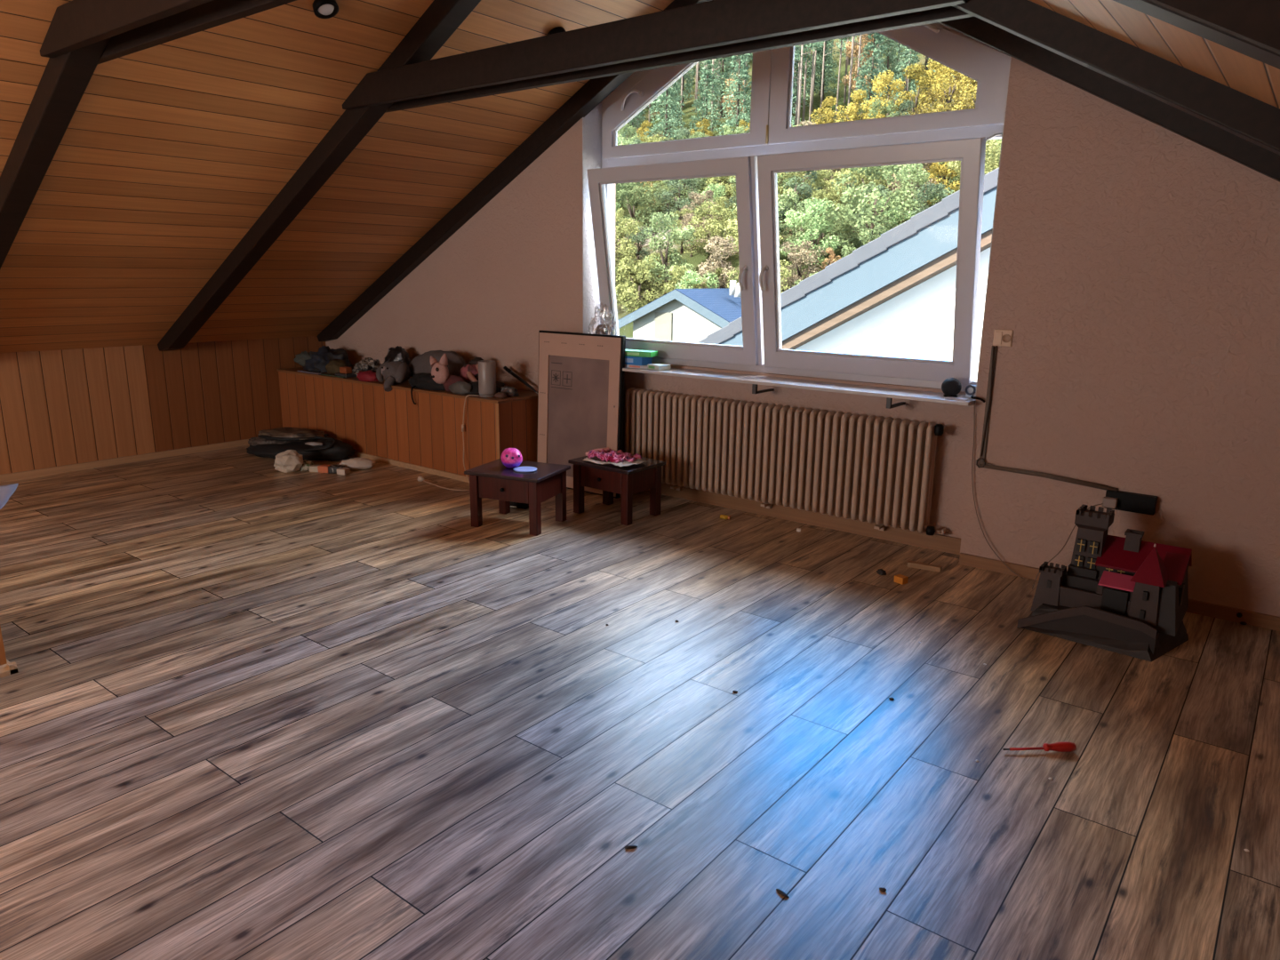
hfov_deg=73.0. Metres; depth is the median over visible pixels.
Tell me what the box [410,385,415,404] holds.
strap
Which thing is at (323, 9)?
ceiling spotlight
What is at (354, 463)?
shoe
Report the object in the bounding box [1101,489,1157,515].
power strip
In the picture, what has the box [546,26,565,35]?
ceiling spotlight
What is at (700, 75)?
spruce tree
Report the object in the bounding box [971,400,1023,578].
cord
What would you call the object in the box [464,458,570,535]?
side table
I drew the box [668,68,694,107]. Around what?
spruce tree
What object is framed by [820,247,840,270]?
broadleaf tree
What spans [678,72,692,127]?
pine tree
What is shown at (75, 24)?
beam
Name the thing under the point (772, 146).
window
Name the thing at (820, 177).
broadleaf tree
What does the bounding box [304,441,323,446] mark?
label
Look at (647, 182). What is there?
broadleaf tree
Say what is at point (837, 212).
broadleaf tree
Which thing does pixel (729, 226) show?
broadleaf tree
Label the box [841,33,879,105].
broadleaf tree
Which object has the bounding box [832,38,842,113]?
pine tree
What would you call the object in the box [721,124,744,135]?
broadleaf tree
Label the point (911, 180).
broadleaf tree
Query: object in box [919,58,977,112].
broadleaf tree
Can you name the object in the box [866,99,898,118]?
broadleaf tree
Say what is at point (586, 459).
booklet
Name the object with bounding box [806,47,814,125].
pine tree
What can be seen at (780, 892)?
splinter
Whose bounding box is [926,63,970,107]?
broadleaf tree
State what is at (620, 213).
broadleaf tree
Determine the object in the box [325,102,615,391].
wall
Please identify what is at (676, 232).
broadleaf tree
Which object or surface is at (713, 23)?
beam
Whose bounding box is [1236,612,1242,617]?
hook
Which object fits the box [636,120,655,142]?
broadleaf tree
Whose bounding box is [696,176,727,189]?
broadleaf tree
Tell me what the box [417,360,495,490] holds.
table lamp
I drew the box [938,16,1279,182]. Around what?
rafter
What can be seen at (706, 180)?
broadleaf tree
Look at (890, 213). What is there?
broadleaf tree
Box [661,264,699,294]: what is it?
broadleaf tree
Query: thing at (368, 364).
bag
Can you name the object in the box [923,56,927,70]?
broadleaf tree
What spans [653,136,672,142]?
broadleaf tree
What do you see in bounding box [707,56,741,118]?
spruce tree
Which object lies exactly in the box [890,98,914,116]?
broadleaf tree
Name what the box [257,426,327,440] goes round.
jacket
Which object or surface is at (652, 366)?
game box
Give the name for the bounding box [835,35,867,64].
spruce tree
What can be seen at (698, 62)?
pine tree
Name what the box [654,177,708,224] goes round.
broadleaf tree
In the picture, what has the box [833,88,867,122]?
broadleaf tree
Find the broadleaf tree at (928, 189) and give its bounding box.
[904,182,954,220]
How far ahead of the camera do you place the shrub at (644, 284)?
68.09 m
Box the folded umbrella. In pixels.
[503,366,537,393]
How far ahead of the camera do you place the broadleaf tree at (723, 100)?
109.36 m
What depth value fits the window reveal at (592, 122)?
5.89 m
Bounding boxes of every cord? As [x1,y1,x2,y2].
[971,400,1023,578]
[1032,503,1103,589]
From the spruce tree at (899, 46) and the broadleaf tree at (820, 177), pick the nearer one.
the broadleaf tree at (820, 177)
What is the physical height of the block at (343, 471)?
0.045 m
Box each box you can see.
[335,372,356,377]
[339,366,351,373]
[624,349,657,357]
[624,355,652,365]
[626,364,647,368]
[647,363,670,370]
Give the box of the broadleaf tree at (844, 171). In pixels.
[832,167,871,206]
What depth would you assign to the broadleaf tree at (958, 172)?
69.52 m
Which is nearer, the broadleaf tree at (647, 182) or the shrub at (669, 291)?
the shrub at (669, 291)
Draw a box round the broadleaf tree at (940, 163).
[913,161,959,204]
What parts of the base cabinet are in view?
skirting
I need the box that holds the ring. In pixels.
[965,384,975,397]
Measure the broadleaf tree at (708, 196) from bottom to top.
4.958 m
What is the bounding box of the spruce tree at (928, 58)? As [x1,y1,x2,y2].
[922,57,942,76]
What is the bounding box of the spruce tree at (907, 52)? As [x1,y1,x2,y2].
[886,44,921,112]
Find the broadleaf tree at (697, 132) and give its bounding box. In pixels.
[682,130,701,138]
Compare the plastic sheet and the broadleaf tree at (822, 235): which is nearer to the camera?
the plastic sheet
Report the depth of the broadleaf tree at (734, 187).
77.29 m
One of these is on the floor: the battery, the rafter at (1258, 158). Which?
the battery
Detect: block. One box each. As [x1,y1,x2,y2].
[308,464,319,471]
[317,464,330,472]
[328,464,345,473]
[336,467,350,475]
[893,574,908,584]
[907,560,942,572]
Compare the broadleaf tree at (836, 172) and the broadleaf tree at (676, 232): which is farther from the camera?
the broadleaf tree at (836, 172)
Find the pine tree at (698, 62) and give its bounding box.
[696,62,701,111]
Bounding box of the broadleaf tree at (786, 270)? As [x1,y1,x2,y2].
[725,237,791,293]
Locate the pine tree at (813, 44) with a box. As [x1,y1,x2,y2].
[794,40,824,124]
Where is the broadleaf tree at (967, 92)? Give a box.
[950,72,976,111]
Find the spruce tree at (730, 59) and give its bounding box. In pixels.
[718,54,741,93]
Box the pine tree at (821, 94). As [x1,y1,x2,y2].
[819,40,831,119]
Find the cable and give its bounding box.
[970,394,985,402]
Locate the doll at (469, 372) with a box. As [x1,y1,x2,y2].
[459,356,483,383]
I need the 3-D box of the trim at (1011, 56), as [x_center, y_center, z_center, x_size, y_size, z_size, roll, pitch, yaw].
[1.798,-1.261,4.334,0.005,1.706,0.194,11,17,37]
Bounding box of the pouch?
[325,359,346,374]
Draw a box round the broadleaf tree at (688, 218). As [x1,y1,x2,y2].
[680,212,708,256]
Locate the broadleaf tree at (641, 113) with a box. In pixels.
[617,108,648,138]
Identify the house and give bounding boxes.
[617,280,741,342]
[696,167,999,380]
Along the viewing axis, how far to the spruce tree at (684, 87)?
128.88 m
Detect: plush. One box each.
[376,350,465,391]
[430,353,466,391]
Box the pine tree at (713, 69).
[711,59,721,131]
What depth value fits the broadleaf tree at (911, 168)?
63.88 m
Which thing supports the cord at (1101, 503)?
hanging from the power strip
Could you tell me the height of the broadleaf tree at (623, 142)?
9.706 m
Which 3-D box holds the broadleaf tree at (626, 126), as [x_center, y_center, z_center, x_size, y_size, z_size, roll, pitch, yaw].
[-1.519,-38.901,101.116,3.653,5.625,3.273,8,15,27]
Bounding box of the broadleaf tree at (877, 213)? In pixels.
[870,197,903,229]
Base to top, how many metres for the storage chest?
0.630 m
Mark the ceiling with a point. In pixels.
(171, 152)
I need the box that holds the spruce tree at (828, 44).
[802,39,840,101]
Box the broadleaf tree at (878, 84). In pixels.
[858,70,917,119]
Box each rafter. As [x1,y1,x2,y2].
[0,37,110,269]
[157,0,480,351]
[317,0,711,341]
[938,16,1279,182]
[951,0,1279,155]
[1112,0,1279,69]
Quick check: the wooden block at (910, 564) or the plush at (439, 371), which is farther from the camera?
the plush at (439, 371)
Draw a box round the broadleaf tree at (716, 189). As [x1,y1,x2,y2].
[700,183,726,230]
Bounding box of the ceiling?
[0,0,1279,352]
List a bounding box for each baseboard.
[0,438,250,482]
[645,482,960,554]
[958,552,1279,631]
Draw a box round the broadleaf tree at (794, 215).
[780,197,839,278]
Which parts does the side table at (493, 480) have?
leg, drawer, leg, leg, leg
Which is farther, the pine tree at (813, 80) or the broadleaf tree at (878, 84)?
the pine tree at (813, 80)
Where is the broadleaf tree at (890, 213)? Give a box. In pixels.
[878,208,916,236]
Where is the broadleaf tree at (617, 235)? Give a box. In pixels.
[615,234,631,287]
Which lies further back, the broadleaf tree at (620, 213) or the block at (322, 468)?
the broadleaf tree at (620, 213)
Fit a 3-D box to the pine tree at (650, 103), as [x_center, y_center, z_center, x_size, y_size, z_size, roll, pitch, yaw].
[1.240,-56.383,118.545,5.167,19.429,4.789,-8,16,-34]
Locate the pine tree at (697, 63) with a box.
[695,63,697,99]
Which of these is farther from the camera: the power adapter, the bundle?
the bundle
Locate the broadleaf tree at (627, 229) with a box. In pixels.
[615,217,652,302]
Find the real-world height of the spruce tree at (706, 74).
11.896 m
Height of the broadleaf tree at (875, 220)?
9.640 m
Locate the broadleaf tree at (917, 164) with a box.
[910,163,938,199]
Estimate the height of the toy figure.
0.073 m
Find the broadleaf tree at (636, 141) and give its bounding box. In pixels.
[619,138,640,143]
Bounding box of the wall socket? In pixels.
[992,329,1013,346]
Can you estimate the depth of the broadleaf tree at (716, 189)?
74.42 m
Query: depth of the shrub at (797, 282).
58.10 m
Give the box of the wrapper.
[299,459,314,471]
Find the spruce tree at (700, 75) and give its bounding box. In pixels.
[698,58,721,83]
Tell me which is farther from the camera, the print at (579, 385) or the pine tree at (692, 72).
the pine tree at (692, 72)
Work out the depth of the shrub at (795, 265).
60.99 m
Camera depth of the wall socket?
4.31 m
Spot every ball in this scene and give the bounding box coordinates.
[500,448,522,468]
[941,377,961,397]
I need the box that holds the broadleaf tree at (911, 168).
[886,163,945,223]
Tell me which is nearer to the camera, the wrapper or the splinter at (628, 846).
the splinter at (628, 846)
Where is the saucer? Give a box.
[512,466,537,472]
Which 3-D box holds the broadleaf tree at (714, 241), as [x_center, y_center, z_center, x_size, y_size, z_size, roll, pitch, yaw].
[6.359,-15.069,64.222,4.655,6.060,4.270,-1,14,-8]
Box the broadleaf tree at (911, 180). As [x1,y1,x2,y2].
[872,163,918,210]
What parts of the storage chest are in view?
lid, skirting, panel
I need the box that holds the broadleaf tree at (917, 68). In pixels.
[894,62,946,114]
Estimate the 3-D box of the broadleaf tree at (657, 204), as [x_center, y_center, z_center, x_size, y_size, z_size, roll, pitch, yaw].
[2.546,-26.456,81.901,2.931,3.859,2.688,-4,14,-19]
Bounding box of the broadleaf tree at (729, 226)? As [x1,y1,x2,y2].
[724,205,783,258]
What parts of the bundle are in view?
cap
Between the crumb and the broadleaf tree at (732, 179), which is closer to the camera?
the crumb
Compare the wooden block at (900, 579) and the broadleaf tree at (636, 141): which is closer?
the wooden block at (900, 579)
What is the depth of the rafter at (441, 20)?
5.22 m
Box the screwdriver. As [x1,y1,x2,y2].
[1002,741,1076,751]
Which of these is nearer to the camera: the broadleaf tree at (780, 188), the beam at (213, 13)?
the beam at (213, 13)
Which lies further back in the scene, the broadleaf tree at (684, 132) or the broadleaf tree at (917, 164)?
the broadleaf tree at (684, 132)
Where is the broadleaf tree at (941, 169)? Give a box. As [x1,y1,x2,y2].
[920,161,959,204]
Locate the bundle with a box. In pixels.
[293,345,352,373]
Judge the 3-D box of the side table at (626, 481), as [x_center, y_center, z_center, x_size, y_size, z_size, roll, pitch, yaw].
[-0.145,0.046,5.491,0.493,0.346,0.381,11,17,37]
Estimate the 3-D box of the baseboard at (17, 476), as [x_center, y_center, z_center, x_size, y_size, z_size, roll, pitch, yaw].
[-5.446,0.252,4.978,0.018,0.050,7.250,11,17,37]
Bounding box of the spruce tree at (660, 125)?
[643,81,686,139]
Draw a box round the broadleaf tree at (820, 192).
[805,189,841,235]
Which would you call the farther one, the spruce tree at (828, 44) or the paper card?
the spruce tree at (828, 44)
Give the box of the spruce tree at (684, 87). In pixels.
[679,77,689,95]
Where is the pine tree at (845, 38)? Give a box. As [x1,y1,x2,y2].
[840,36,864,119]
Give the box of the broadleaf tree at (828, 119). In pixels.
[809,96,837,124]
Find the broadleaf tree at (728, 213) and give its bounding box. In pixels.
[712,208,737,256]
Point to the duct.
(994, 349)
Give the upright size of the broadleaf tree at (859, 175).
6.032 m
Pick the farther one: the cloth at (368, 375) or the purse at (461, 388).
the cloth at (368, 375)
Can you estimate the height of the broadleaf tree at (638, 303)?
6.335 m
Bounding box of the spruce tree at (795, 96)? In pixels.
[791,68,800,125]
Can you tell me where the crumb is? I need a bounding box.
[876,568,886,575]
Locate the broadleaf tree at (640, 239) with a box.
[620,225,656,260]
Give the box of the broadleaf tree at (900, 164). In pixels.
[871,164,920,192]
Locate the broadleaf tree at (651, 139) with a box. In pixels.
[641,134,659,143]
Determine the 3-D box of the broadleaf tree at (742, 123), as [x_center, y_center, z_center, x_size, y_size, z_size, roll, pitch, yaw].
[11.985,-37.414,95.013,2.881,4.349,3.216,3,14,11]
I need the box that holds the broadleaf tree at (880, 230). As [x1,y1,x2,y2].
[841,224,887,257]
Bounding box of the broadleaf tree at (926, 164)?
[885,162,939,220]
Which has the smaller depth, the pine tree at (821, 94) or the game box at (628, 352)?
the game box at (628, 352)
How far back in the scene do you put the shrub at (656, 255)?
68.41 m
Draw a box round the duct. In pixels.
[976,345,1118,490]
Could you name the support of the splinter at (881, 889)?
on the floor
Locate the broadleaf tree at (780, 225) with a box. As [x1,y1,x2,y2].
[778,224,791,250]
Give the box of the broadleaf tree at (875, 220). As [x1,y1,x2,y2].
[821,164,923,242]
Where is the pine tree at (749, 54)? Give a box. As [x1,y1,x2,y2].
[740,52,752,112]
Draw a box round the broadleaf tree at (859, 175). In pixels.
[831,167,887,220]
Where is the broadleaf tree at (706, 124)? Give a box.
[689,118,712,136]
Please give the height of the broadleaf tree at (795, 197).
7.968 m
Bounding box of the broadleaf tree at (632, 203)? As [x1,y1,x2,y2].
[615,181,663,237]
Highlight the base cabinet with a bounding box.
[0,626,18,678]
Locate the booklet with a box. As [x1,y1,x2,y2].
[582,457,610,464]
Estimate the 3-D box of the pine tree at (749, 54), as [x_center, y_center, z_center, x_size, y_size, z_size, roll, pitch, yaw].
[12.861,-49.681,106.134,3.845,15.268,4.115,1,13,3]
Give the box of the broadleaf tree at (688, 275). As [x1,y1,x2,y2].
[674,269,719,288]
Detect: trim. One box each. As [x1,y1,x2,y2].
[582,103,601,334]
[975,56,1011,396]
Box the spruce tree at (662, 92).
[648,92,670,115]
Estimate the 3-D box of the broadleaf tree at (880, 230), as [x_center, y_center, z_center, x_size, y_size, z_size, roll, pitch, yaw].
[15.435,-14.882,58.933,3.528,4.915,3.236,-2,14,-10]
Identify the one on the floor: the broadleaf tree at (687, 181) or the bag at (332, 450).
the bag at (332, 450)
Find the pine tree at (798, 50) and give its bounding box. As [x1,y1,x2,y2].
[793,41,823,125]
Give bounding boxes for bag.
[246,436,356,461]
[352,357,381,375]
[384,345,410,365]
[408,372,445,391]
[587,448,641,463]
[594,323,615,335]
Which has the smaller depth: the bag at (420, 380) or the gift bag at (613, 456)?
the gift bag at (613, 456)
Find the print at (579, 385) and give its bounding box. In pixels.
[547,354,609,477]
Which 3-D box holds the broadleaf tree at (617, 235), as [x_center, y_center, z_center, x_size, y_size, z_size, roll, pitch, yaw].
[-3.169,-17.286,70.634,4.942,7.127,4.532,-6,15,-26]
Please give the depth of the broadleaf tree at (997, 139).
66.63 m
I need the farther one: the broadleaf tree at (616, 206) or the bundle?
the broadleaf tree at (616, 206)
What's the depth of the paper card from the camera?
4.46 m
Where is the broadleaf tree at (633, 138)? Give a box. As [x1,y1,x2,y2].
[627,136,643,144]
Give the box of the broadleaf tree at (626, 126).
[617,123,640,145]
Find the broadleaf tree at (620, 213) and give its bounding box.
[615,208,626,247]
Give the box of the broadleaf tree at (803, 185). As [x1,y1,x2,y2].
[777,170,822,234]
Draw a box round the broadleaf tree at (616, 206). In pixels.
[615,202,622,223]
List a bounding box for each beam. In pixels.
[40,0,212,58]
[97,0,296,63]
[342,0,966,110]
[385,6,974,112]
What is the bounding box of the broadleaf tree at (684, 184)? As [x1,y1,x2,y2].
[668,179,699,198]
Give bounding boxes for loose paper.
[602,457,647,466]
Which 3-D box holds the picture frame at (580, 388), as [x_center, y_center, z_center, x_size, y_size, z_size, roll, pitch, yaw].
[-0.426,-0.465,6.008,0.745,1.095,0.090,10,17,35]
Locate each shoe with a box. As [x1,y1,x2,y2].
[338,456,375,470]
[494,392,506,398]
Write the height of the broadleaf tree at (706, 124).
4.059 m
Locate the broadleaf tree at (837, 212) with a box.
[824,212,855,250]
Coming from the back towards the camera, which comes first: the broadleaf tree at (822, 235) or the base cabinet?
the broadleaf tree at (822, 235)
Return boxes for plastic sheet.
[0,483,17,509]
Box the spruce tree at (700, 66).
[688,60,704,83]
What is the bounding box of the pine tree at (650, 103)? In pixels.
[648,103,650,124]
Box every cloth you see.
[273,449,303,472]
[356,369,378,381]
[468,381,504,394]
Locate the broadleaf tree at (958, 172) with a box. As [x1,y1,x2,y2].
[945,165,960,183]
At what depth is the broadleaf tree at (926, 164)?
66.37 m
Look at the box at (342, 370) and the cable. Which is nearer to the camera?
the cable
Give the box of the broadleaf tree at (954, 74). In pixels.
[952,73,977,103]
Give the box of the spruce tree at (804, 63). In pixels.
[792,44,810,113]
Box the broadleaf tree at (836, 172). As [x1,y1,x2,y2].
[832,171,855,205]
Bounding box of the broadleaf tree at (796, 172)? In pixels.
[776,171,803,199]
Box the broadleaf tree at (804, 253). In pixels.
[780,240,826,289]
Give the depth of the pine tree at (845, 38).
94.67 m
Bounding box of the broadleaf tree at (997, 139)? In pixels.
[987,138,1001,163]
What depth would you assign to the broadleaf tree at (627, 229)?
67.88 m
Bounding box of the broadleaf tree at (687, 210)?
[667,208,696,253]
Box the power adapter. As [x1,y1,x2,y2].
[510,501,528,509]
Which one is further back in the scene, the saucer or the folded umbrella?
the folded umbrella
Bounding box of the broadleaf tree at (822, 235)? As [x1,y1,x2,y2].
[808,216,842,258]
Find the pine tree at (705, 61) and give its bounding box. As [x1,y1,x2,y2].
[698,61,705,118]
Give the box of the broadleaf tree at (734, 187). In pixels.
[725,176,736,208]
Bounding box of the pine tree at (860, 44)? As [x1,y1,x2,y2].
[851,34,861,105]
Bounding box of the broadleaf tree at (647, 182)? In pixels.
[639,180,679,212]
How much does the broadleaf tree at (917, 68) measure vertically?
8.019 m
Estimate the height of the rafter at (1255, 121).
2.499 m
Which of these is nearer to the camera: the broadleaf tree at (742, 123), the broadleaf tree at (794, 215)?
the broadleaf tree at (794, 215)
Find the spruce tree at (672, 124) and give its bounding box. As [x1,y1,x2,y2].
[656,84,684,137]
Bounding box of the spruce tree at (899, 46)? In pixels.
[882,40,919,79]
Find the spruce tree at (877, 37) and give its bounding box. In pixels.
[850,32,888,117]
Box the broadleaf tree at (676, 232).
[641,211,695,295]
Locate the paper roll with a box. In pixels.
[585,447,609,455]
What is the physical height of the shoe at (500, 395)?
0.039 m
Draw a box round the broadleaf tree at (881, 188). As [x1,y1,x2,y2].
[856,184,893,239]
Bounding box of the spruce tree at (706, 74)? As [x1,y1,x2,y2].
[687,59,723,133]
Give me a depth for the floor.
2.83 m
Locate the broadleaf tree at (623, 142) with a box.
[615,134,638,208]
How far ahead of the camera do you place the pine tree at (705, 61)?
109.75 m
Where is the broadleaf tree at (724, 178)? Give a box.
[701,176,734,206]
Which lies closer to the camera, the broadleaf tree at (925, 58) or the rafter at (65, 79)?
the rafter at (65, 79)
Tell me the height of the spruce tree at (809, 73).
13.615 m
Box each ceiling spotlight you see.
[312,0,338,18]
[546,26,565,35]
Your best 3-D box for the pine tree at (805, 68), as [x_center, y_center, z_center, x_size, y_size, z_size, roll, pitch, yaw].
[19.706,-49.608,102.020,5.184,18.145,4.843,6,14,19]
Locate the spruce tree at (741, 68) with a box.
[716,54,751,135]
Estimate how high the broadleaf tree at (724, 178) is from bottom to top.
6.059 m
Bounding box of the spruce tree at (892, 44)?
[869,35,901,94]
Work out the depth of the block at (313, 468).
6.54 m
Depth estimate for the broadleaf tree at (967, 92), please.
78.67 m
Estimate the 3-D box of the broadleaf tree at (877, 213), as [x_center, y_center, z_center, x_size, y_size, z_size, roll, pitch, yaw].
[18.169,-18.660,64.136,2.480,4.394,2.350,-9,16,-34]
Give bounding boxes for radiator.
[624,387,946,535]
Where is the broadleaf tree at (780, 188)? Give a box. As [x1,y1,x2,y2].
[776,171,815,223]
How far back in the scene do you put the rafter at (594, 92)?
6.25 m
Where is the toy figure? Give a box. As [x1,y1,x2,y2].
[500,385,519,396]
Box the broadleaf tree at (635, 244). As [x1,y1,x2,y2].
[617,219,642,254]
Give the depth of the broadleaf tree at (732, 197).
70.77 m
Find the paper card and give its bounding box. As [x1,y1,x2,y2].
[944,396,968,399]
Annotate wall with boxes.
[0,336,326,474]
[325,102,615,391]
[622,362,974,538]
[960,56,1279,616]
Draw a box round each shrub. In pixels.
[615,261,649,305]
[641,252,671,287]
[664,275,694,292]
[697,267,728,288]
[779,264,803,291]
[792,272,817,287]
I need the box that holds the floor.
[0,444,1279,959]
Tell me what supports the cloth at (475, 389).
on the storage chest
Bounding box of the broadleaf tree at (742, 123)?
[738,120,750,132]
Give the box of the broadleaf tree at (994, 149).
[945,138,1001,194]
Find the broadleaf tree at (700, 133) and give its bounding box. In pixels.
[689,132,709,138]
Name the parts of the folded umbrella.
handle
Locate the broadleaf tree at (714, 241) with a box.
[694,234,738,288]
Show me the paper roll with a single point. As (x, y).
(607, 449)
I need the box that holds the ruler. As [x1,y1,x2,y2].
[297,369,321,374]
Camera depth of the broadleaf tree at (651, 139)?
98.76 m
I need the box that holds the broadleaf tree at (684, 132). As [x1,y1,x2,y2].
[676,127,691,139]
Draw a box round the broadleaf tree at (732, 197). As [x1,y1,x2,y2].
[720,195,737,240]
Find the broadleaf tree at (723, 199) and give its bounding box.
[706,196,735,236]
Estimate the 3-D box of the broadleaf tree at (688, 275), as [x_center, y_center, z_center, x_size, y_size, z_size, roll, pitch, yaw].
[3.955,-12.959,63.072,3.630,4.652,3.957,-5,15,-22]
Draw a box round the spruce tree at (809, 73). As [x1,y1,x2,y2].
[807,40,833,95]
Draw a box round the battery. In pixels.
[720,514,730,519]
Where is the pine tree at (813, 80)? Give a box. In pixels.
[811,49,816,111]
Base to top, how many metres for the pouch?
0.122 m
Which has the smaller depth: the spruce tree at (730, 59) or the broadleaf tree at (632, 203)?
the broadleaf tree at (632, 203)
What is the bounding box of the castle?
[1016,504,1191,661]
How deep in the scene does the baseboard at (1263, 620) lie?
3.98 m
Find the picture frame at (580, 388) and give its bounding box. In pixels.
[536,330,625,498]
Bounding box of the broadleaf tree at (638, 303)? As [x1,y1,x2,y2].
[615,256,666,313]
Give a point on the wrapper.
(306, 464)
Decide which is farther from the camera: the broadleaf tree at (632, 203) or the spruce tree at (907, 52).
the spruce tree at (907, 52)
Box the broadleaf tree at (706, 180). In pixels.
[670,177,714,203]
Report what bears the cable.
on the window
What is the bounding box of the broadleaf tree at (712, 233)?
[681,200,728,263]
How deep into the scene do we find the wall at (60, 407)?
6.75 m
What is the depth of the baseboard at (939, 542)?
5.28 m
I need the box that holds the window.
[586,22,1010,408]
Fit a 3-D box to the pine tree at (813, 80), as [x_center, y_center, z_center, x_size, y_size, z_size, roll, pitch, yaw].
[21.268,-51.570,104.899,4.288,17.130,4.589,6,14,20]
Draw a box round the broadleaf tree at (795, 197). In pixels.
[728,172,801,235]
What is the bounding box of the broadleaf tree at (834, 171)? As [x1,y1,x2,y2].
[818,168,852,193]
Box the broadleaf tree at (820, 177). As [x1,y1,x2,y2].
[806,168,846,215]
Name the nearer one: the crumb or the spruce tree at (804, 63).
the crumb
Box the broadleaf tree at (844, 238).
[831,202,864,254]
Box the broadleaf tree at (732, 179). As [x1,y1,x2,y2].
[727,176,736,199]
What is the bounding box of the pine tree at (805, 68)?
[801,46,807,121]
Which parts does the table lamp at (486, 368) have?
cord, lamp shade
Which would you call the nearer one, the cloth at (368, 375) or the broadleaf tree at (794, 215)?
the cloth at (368, 375)
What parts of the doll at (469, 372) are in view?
leg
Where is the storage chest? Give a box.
[277,367,537,482]
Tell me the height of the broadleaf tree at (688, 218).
4.012 m
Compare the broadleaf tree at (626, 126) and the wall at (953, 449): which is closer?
the wall at (953, 449)
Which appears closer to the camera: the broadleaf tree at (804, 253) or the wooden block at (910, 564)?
the wooden block at (910, 564)
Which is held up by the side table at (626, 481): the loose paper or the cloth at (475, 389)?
the loose paper
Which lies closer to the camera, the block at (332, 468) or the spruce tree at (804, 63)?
the block at (332, 468)
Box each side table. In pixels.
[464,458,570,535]
[568,456,666,525]
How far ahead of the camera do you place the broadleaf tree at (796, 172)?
74.42 m
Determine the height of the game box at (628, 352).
0.035 m
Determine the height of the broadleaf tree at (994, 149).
7.402 m
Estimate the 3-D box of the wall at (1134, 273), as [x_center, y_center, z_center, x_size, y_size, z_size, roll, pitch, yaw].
[3.140,-0.601,3.510,3.295,2.612,0.350,11,17,37]
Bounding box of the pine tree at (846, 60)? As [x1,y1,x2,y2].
[843,37,848,103]
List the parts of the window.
handle, stile frame, sash, handle, handle, sill, stile frame, sash, handle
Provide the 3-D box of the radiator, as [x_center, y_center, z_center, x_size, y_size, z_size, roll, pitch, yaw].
[0.798,-0.139,5.361,2.219,0.672,0.125,11,17,37]
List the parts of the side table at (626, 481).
leg, drawer, leg, leg, leg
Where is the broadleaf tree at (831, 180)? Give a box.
[802,171,837,214]
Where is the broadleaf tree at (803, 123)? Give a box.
[777,120,816,184]
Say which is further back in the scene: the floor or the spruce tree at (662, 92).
the spruce tree at (662, 92)
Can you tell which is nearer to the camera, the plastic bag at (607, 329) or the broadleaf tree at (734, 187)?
the plastic bag at (607, 329)
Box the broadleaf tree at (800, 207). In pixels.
[783,200,820,252]
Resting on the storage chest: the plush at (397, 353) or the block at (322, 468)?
the plush at (397, 353)
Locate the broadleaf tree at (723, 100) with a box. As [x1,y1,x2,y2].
[721,73,750,118]
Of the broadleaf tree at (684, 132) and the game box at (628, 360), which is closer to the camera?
the game box at (628, 360)
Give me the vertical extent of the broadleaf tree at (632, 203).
7.437 m
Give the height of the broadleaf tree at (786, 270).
7.660 m
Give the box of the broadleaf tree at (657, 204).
[652,179,680,214]
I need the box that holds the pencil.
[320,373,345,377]
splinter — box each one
[624,845,637,848]
[776,888,789,897]
[879,887,886,891]
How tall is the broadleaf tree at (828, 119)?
5.940 m
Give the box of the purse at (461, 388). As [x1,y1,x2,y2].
[448,381,472,394]
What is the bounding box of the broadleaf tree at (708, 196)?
[680,189,721,242]

